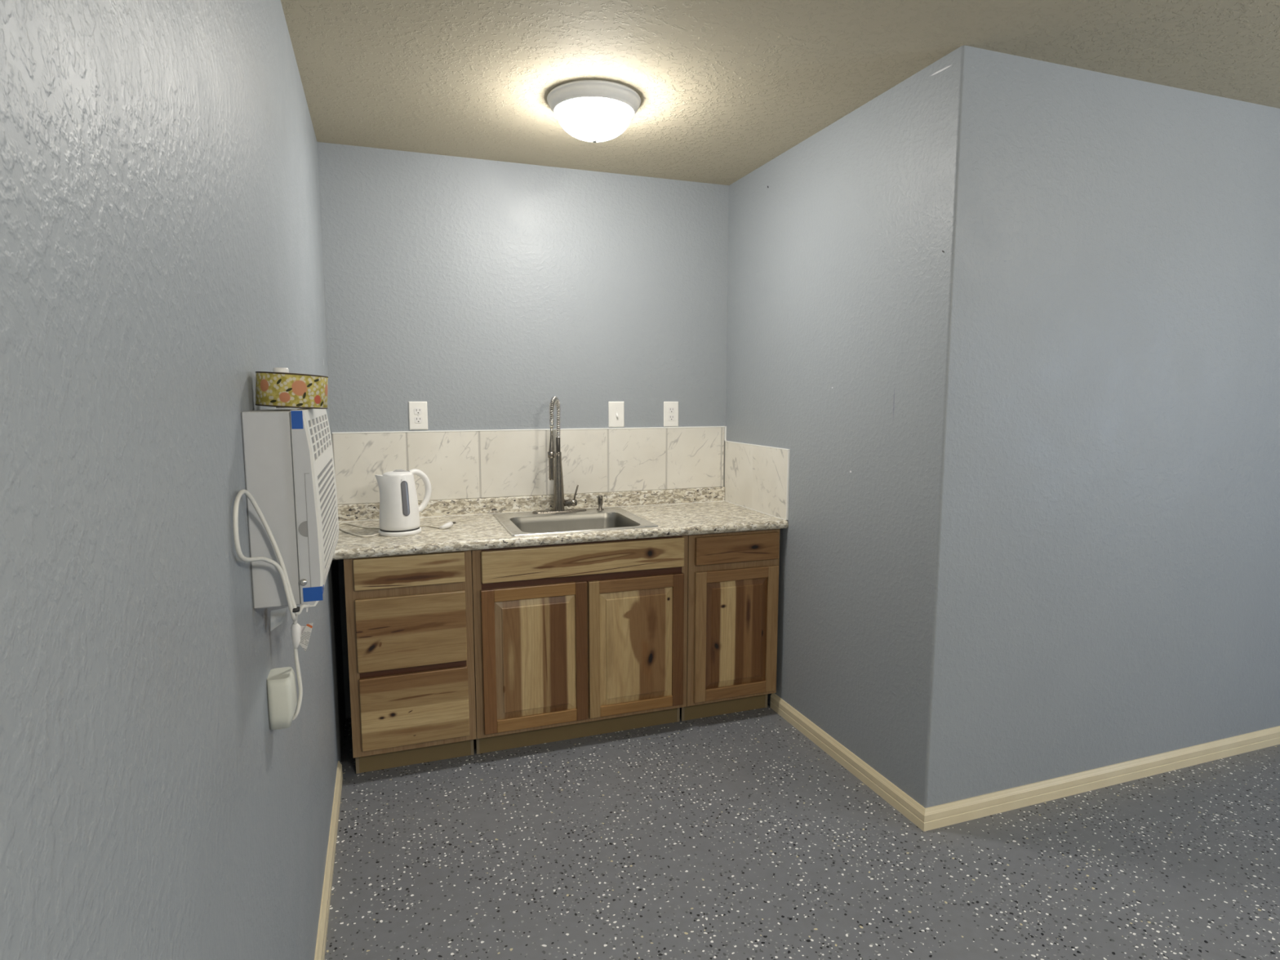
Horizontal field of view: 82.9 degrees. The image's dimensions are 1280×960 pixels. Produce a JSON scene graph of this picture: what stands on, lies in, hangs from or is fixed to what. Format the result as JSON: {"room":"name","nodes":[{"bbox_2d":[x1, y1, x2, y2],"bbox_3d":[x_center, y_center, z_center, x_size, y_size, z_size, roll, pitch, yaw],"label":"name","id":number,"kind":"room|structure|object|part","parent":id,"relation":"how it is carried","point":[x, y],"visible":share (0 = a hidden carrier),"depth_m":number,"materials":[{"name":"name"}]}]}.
{"room":"kitchenette","nodes":[
{"label":"kitchenette","id":0,"kind":"room"},
{"bbox_2d":[0,0,345,959],"bbox_3d":[-0.317,0.211,0.055,0.150,2.518,6.600,-2,7,-19],"label":"wall","id":1,"kind":"structure","parent":0,"point":[161,244],"depth_m":0.70,"materials":[{"name":"paint"}]},
{"bbox_2d":[232,407,338,729],"bbox_3d":[-0.642,0.157,1.363,0.108,0.579,0.623,-2,7,-19],"label":"air conditioner","id":2,"kind":"object","parent":1,"relation":"attached to","point":[291,493],"visible":1,"depth_m":1.20,"materials":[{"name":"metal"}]},
{"bbox_3d":[-0.590,0.234,1.209,0.073,0.462,0.290,-2,7,-14],"label":"power cord","id":3,"kind":"part","parent":2,"relation":"part of","materials":[{"name":"white plastic"}]},
{"bbox_2d":[272,367,289,408],"bbox_3d":[-0.677,-0.174,1.371,0.027,0.076,0.027,-2,7,-19],"label":"plastic bottle","id":4,"kind":"object","parent":2,"relation":"on","point":[275,369],"visible":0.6,"depth_m":1.36,"materials":[{"name":"white plastic"}]},
{"bbox_2d":[255,371,328,408],"bbox_3d":[-0.617,-0.159,1.287,0.120,0.066,0.118,-1,7,-4],"label":"box","id":5,"kind":"object","parent":2,"relation":"on","point":[277,389],"visible":1,"depth_m":1.24,"materials":[{"name":"cardboard"}]},
{"bbox_2d":[290,410,302,429],"bbox_3d":[-0.559,-0.098,1.181,0.017,0.030,0.001,-2,7,-19],"label":"tape","id":6,"kind":"object","parent":2,"relation":"attached to","point":[296,415],"visible":1,"depth_m":1.18,"materials":[{"name":"blue plastic"}]},
{"bbox_3d":[-0.559,0.082,1.202,0.013,0.027,0.002,-2,7,-19],"label":"finger pull","id":7,"kind":"part","parent":2,"relation":"part of","materials":[{"name":"grey plastic"}]},
{"bbox_3d":[-0.552,0.050,1.202,0.031,0.324,0.002,-2,7,-19],"label":"panel","id":8,"kind":"part","parent":2,"relation":"part of","materials":[{"name":"white plastic"}]},
{"bbox_2d":[302,584,324,601],"bbox_3d":[-0.551,0.191,1.224,0.032,0.024,0.014,-2,7,-19],"label":"tape","id":9,"kind":"object","parent":2,"relation":"attached to","point":[312,593],"visible":1,"depth_m":1.22,"materials":[{"name":"blue plastic"}]},
{"bbox_2d":[307,414,337,575],"bbox_3d":[-0.623,0.015,1.431,0.013,0.278,0.424,-2,7,-19],"label":"grille","id":10,"kind":"object","parent":2,"relation":"attached to","point":[318,425],"depth_m":1.39,"materials":[{"name":"white plastic"}]},
{"bbox_2d":[314,760,342,959],"bbox_3d":[-0.147,1.452,-0.036,0.014,0.074,6.040,-2,7,-19],"label":"baseboard","id":11,"kind":"structure","parent":1,"relation":"attached to","point":[321,942],"depth_m":2.16,"materials":[{"name":"beige paint"}]},
{"bbox_2d":[316,142,728,718],"bbox_3d":[-0.521,-0.203,3.538,2.104,2.518,0.150,-2,7,-19],"label":"wall","id":12,"kind":"structure","parent":0,"point":[482,292],"depth_m":3.36,"materials":[{"name":"paint"}]},
{"bbox_2d":[408,401,427,429],"bbox_3d":[-1.001,-0.291,3.272,0.081,0.127,0.008,-2,7,-19],"label":"wall outlet","id":13,"kind":"object","parent":12,"relation":"attached to","point":[418,411],"visible":1,"depth_m":3.27,"materials":[{"name":"white plastic"}]},
{"bbox_2d":[413,408,422,414],"bbox_3d":[-1.000,-0.310,3.267,0.034,0.028,0.003,-2,7,-19],"label":"receptacle","id":14,"kind":"object","parent":13,"relation":"attached to","point":[416,411],"depth_m":3.27,"materials":[{"name":"white plastic"}]},
{"bbox_2d":[414,417,422,422],"bbox_3d":[-1.000,-0.271,3.272,0.034,0.028,0.003,-2,7,-19],"label":"receptacle","id":15,"kind":"object","parent":13,"relation":"attached to","point":[417,420],"depth_m":3.27,"materials":[{"name":"white plastic"}]},
{"bbox_2d":[332,426,724,504],"bbox_3d":[-0.451,-0.086,3.491,1.892,0.318,0.011,-2,7,-19],"label":"tile backsplash","id":16,"kind":"structure","parent":12,"relation":"attached to","point":[495,463],"depth_m":3.45,"materials":[{"name":"tile"}]},
{"bbox_3d":[-0.451,-0.242,3.472,1.893,0.005,0.011,-2,7,-19],"label":"edge trim","id":17,"kind":"part","parent":16,"relation":"part of","materials":[{"name":"white tile"}]},
{"bbox_2d":[608,401,624,426],"bbox_3d":[-0.114,-0.324,3.579,0.081,0.127,0.017,-2,7,-19],"label":"light switch","id":18,"kind":"object","parent":12,"relation":"attached to","point":[615,409],"visible":1,"depth_m":3.58,"materials":[{"name":"white plastic"}]},
{"bbox_2d":[663,401,678,426],"bbox_3d":[0.159,-0.335,3.680,0.081,0.127,0.008,-2,7,-19],"label":"wall outlet","id":19,"kind":"object","parent":12,"relation":"attached to","point":[670,408],"visible":1,"depth_m":3.68,"materials":[{"name":"white plastic"}]},
{"bbox_2d":[668,415,674,420],"bbox_3d":[0.160,-0.315,3.680,0.034,0.028,0.003,-2,7,-19],"label":"receptacle","id":20,"kind":"object","parent":19,"relation":"attached to","point":[670,417],"depth_m":3.68,"materials":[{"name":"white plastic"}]},
{"bbox_2d":[668,407,675,413],"bbox_3d":[0.160,-0.354,3.675,0.034,0.028,0.003,-2,7,-19],"label":"receptacle","id":21,"kind":"object","parent":19,"relation":"attached to","point":[671,410],"depth_m":3.67,"materials":[{"name":"white plastic"}]},
{"bbox_2d":[280,0,1279,185],"bbox_3d":[2.394,-1.201,0.853,6.000,0.100,7.000,-2,7,-19],"label":"ceiling","id":22,"kind":"structure","parent":0,"point":[725,88],"depth_m":2.26,"materials":[{"name":"paint"}]},
{"bbox_2d":[546,80,640,142],"bbox_3d":[-0.164,-1.284,2.592,0.334,0.148,0.334,-2,7,-19],"label":"ceiling light","id":23,"kind":"object","parent":22,"relation":"attached to","point":[593,111],"visible":1,"depth_m":2.49,"materials":[{"name":"white glass"}]},
{"bbox_2d":[324,702,1279,959],"bbox_3d":[2.393,1.399,1.161,6.000,0.100,7.000,-2,7,-19],"label":"floor","id":24,"kind":"structure","parent":0,"point":[733,836],"depth_m":2.32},
{"bbox_2d":[343,550,476,773],"bbox_3d":[-0.969,0.681,3.061,0.461,0.874,0.618,-2,7,-19],"label":"base cabinet","id":25,"kind":"object","parent":24,"relation":"on","point":[410,617],"visible":0.95,"depth_m":2.77,"materials":[{"name":"brown wood"}]},
{"bbox_3d":[-0.867,0.343,2.738,0.400,0.118,0.020,-2,7,-19],"label":"drawer","id":26,"kind":"part","parent":25,"relation":"part of","materials":[{"name":"brown wood"}]},
{"bbox_3d":[-0.868,0.576,2.765,0.400,0.280,0.020,-2,7,-19],"label":"drawer","id":27,"kind":"part","parent":25,"relation":"part of","materials":[{"name":"brown wood"}]},
{"bbox_3d":[-0.870,0.727,2.793,0.393,0.037,0.002,-2,7,-19],"label":"frame rail","id":28,"kind":"part","parent":25,"relation":"part of","materials":[{"name":"brown wood"}]},
{"bbox_3d":[-0.867,0.881,2.802,0.399,0.284,0.020,-2,7,-19],"label":"drawer","id":29,"kind":"part","parent":25,"relation":"part of","materials":[{"name":"brown wood"}]},
{"bbox_2d":[471,535,688,754],"bbox_3d":[-0.319,0.654,3.289,0.913,0.874,0.618,-2,7,-19],"label":"base cabinet","id":30,"kind":"object","parent":24,"relation":"on","point":[572,640],"visible":0.92,"depth_m":2.99,"materials":[{"name":"brown wood"}]},
{"bbox_3d":[-0.749,0.670,3.158,0.014,0.874,0.580,-2,7,-19],"label":"panel","id":31,"kind":"part","parent":30,"relation":"part of","materials":[{"name":"brown wood"}]},
{"bbox_3d":[-0.421,0.449,2.909,0.329,0.050,0.019,-2,7,-19],"label":"rail","id":32,"kind":"part","parent":30,"relation":"part of","materials":[{"name":"orange wood"}]},
{"bbox_3d":[-0.421,0.716,2.941,0.340,0.501,0.018,-2,7,-19],"label":"door","id":33,"kind":"part","parent":30,"relation":"part of","materials":[{"name":"brown wood"}]},
{"bbox_3d":[-0.421,0.985,2.972,0.329,0.051,0.019,-2,7,-19],"label":"rail","id":34,"kind":"part","parent":30,"relation":"part of","materials":[{"name":"orange wood"}]},
{"bbox_2d":[332,486,788,559],"bbox_3d":[-0.342,0.164,3.220,1.902,0.113,0.643,-2,7,-19],"label":"countertop","id":35,"kind":"structure","parent":30,"relation":"on","point":[701,510],"depth_m":3.21,"materials":[{"name":"stone"}]},
{"bbox_2d":[338,468,455,537],"bbox_3d":[-1.053,0.082,2.966,0.519,0.259,0.271,1,7,7],"label":"electric kettle","id":36,"kind":"object","parent":35,"relation":"on","point":[399,508],"visible":0.98,"depth_m":2.87,"materials":[{"name":"white plastic"}]},
{"bbox_3d":[-1.076,0.205,2.981,0.479,0.011,0.265,1,7,8],"label":"power cord","id":37,"kind":"part","parent":36,"relation":"part of","materials":[{"name":"white plastic"}]},
{"bbox_3d":[-0.974,-0.027,2.914,0.115,0.017,0.115,-2,7,-19],"label":"lid","id":38,"kind":"part","parent":36,"relation":"part of","materials":[{"name":"white plastic"}]},
{"bbox_3d":[-0.902,0.045,2.979,0.092,0.184,0.026,-5,9,-38],"label":"handle","id":39,"kind":"part","parent":36,"relation":"part of","materials":[{"name":"white plastic"}]},
{"bbox_2d":[532,396,586,514],"bbox_3d":[-0.359,-0.112,3.354,0.262,0.547,0.200,-2,7,-19],"label":"spring faucet","id":40,"kind":"object","parent":35,"relation":"on","point":[556,474],"visible":1,"depth_m":3.41,"materials":[{"name":"silver metal"}]},
{"bbox_3d":[-0.397,-0.122,3.328,0.033,0.027,0.188,0,7,0],"label":"docking arm","id":41,"kind":"part","parent":40,"relation":"part of","materials":[{"name":"silver metal"}]},
{"bbox_3d":[-0.383,0.147,3.454,0.262,0.008,0.054,-2,7,-19],"label":"deck plate","id":42,"kind":"part","parent":40,"relation":"part of","materials":[{"name":"silver metal"}]},
{"bbox_3d":[-0.338,0.109,3.466,0.070,0.032,0.032,-2,7,-19],"label":"handle","id":43,"kind":"part","parent":40,"relation":"part of","materials":[{"name":"silver metal"}]},
{"bbox_3d":[-0.307,0.062,3.472,0.028,0.078,0.012,-2,7,-19],"label":"lever","id":44,"kind":"part","parent":40,"relation":"part of","materials":[{"name":"silver metal"}]},
{"bbox_2d":[492,506,658,536],"bbox_3d":[-0.305,0.267,3.246,0.625,0.185,0.555,-2,7,-19],"label":"sink","id":45,"kind":"object","parent":35,"relation":"in","point":[518,523],"visible":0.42,"depth_m":3.37,"materials":[{"name":"silver metal"}]},
{"bbox_3d":[-0.293,0.274,3.211,0.515,0.181,0.402,-2,7,-19],"label":"bowl","id":46,"kind":"part","parent":45,"relation":"part of","materials":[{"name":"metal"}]},
{"bbox_2d":[596,495,604,510],"bbox_3d":[-0.188,0.111,3.496,0.037,0.071,0.062,-2,7,-19],"label":"soap dispenser","id":47,"kind":"object","parent":45,"relation":"on","point":[600,503],"visible":1,"depth_m":3.50,"materials":[{"name":"silver metal"}]},
{"bbox_3d":[-0.221,0.402,2.986,0.851,0.040,0.002,-2,7,-19],"label":"frame rail","id":48,"kind":"part","parent":30,"relation":"part of","materials":[{"name":"brown wood"}]},
{"bbox_3d":[-0.220,0.259,2.969,0.848,0.011,0.002,-2,7,-19],"label":"frame rail","id":49,"kind":"part","parent":30,"relation":"part of","materials":[{"name":"brown wood"}]},
{"bbox_3d":[-0.215,0.325,2.967,0.854,0.127,0.020,-2,7,-19],"label":"false drawer","id":50,"kind":"part","parent":30,"relation":"part of","materials":[{"name":"brown wood"}]},
{"bbox_3d":[-0.015,0.705,3.084,0.339,0.500,0.018,-2,7,-19],"label":"door","id":51,"kind":"part","parent":30,"relation":"part of","materials":[{"name":"brown wood"}]},
{"bbox_3d":[-0.015,0.970,3.115,0.328,0.046,0.019,-2,7,-19],"label":"rail","id":52,"kind":"part","parent":30,"relation":"part of","materials":[{"name":"orange wood"}]},
{"bbox_3d":[-0.015,0.437,3.052,0.328,0.053,0.019,-2,7,-19],"label":"rail","id":53,"kind":"part","parent":30,"relation":"part of","materials":[{"name":"brown wood"}]},
{"bbox_2d":[680,528,779,720],"bbox_3d":[0.324,0.628,3.515,0.448,0.874,0.618,-2,7,-19],"label":"base cabinet","id":54,"kind":"object","parent":24,"relation":"on","point":[733,578],"visible":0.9,"depth_m":3.22,"materials":[{"name":"brown wood"}]},
{"bbox_3d":[0.431,0.950,3.272,0.304,0.053,0.019,-2,7,-19],"label":"rail","id":55,"kind":"part","parent":54,"relation":"part of","materials":[{"name":"brown wood"}]},
{"bbox_3d":[0.431,0.683,3.240,0.315,0.497,0.018,-2,7,-19],"label":"door","id":56,"kind":"part","parent":54,"relation":"part of","materials":[{"name":"brown wood"}]},
{"bbox_3d":[0.430,0.301,3.195,0.404,0.122,0.020,-2,7,-19],"label":"drawer","id":57,"kind":"part","parent":54,"relation":"part of","materials":[{"name":"brown wood"}]},
{"bbox_3d":[0.431,0.418,3.208,0.304,0.049,0.019,-2,7,-19],"label":"rail","id":58,"kind":"part","parent":54,"relation":"part of","materials":[{"name":"brown wood"}]},
{"bbox_2d":[725,45,1279,808],"bbox_3d":[2.523,-0.221,3.701,3.846,2.518,1.571,-2,7,-19],"label":"wall","id":59,"kind":"structure","parent":0,"point":[1008,326],"depth_m":2.59,"materials":[{"name":"paint"}]},
{"bbox_2d":[724,426,790,519],"bbox_3d":[0.550,-0.051,3.514,0.011,0.394,0.643,-2,7,-19],"label":"tile side splash","id":60,"kind":"object","parent":59,"relation":"attached to","point":[757,477],"visible":1,"depth_m":3.47,"materials":[{"name":"tile"}]},
{"bbox_2d":[769,693,1279,831],"bbox_3d":[2.539,1.027,3.557,3.710,0.074,1.040,-2,7,-19],"label":"baseboard","id":61,"kind":"structure","parent":59,"relation":"attached to","point":[934,817],"depth_m":2.74,"materials":[{"name":"beige paint"}]}
]}

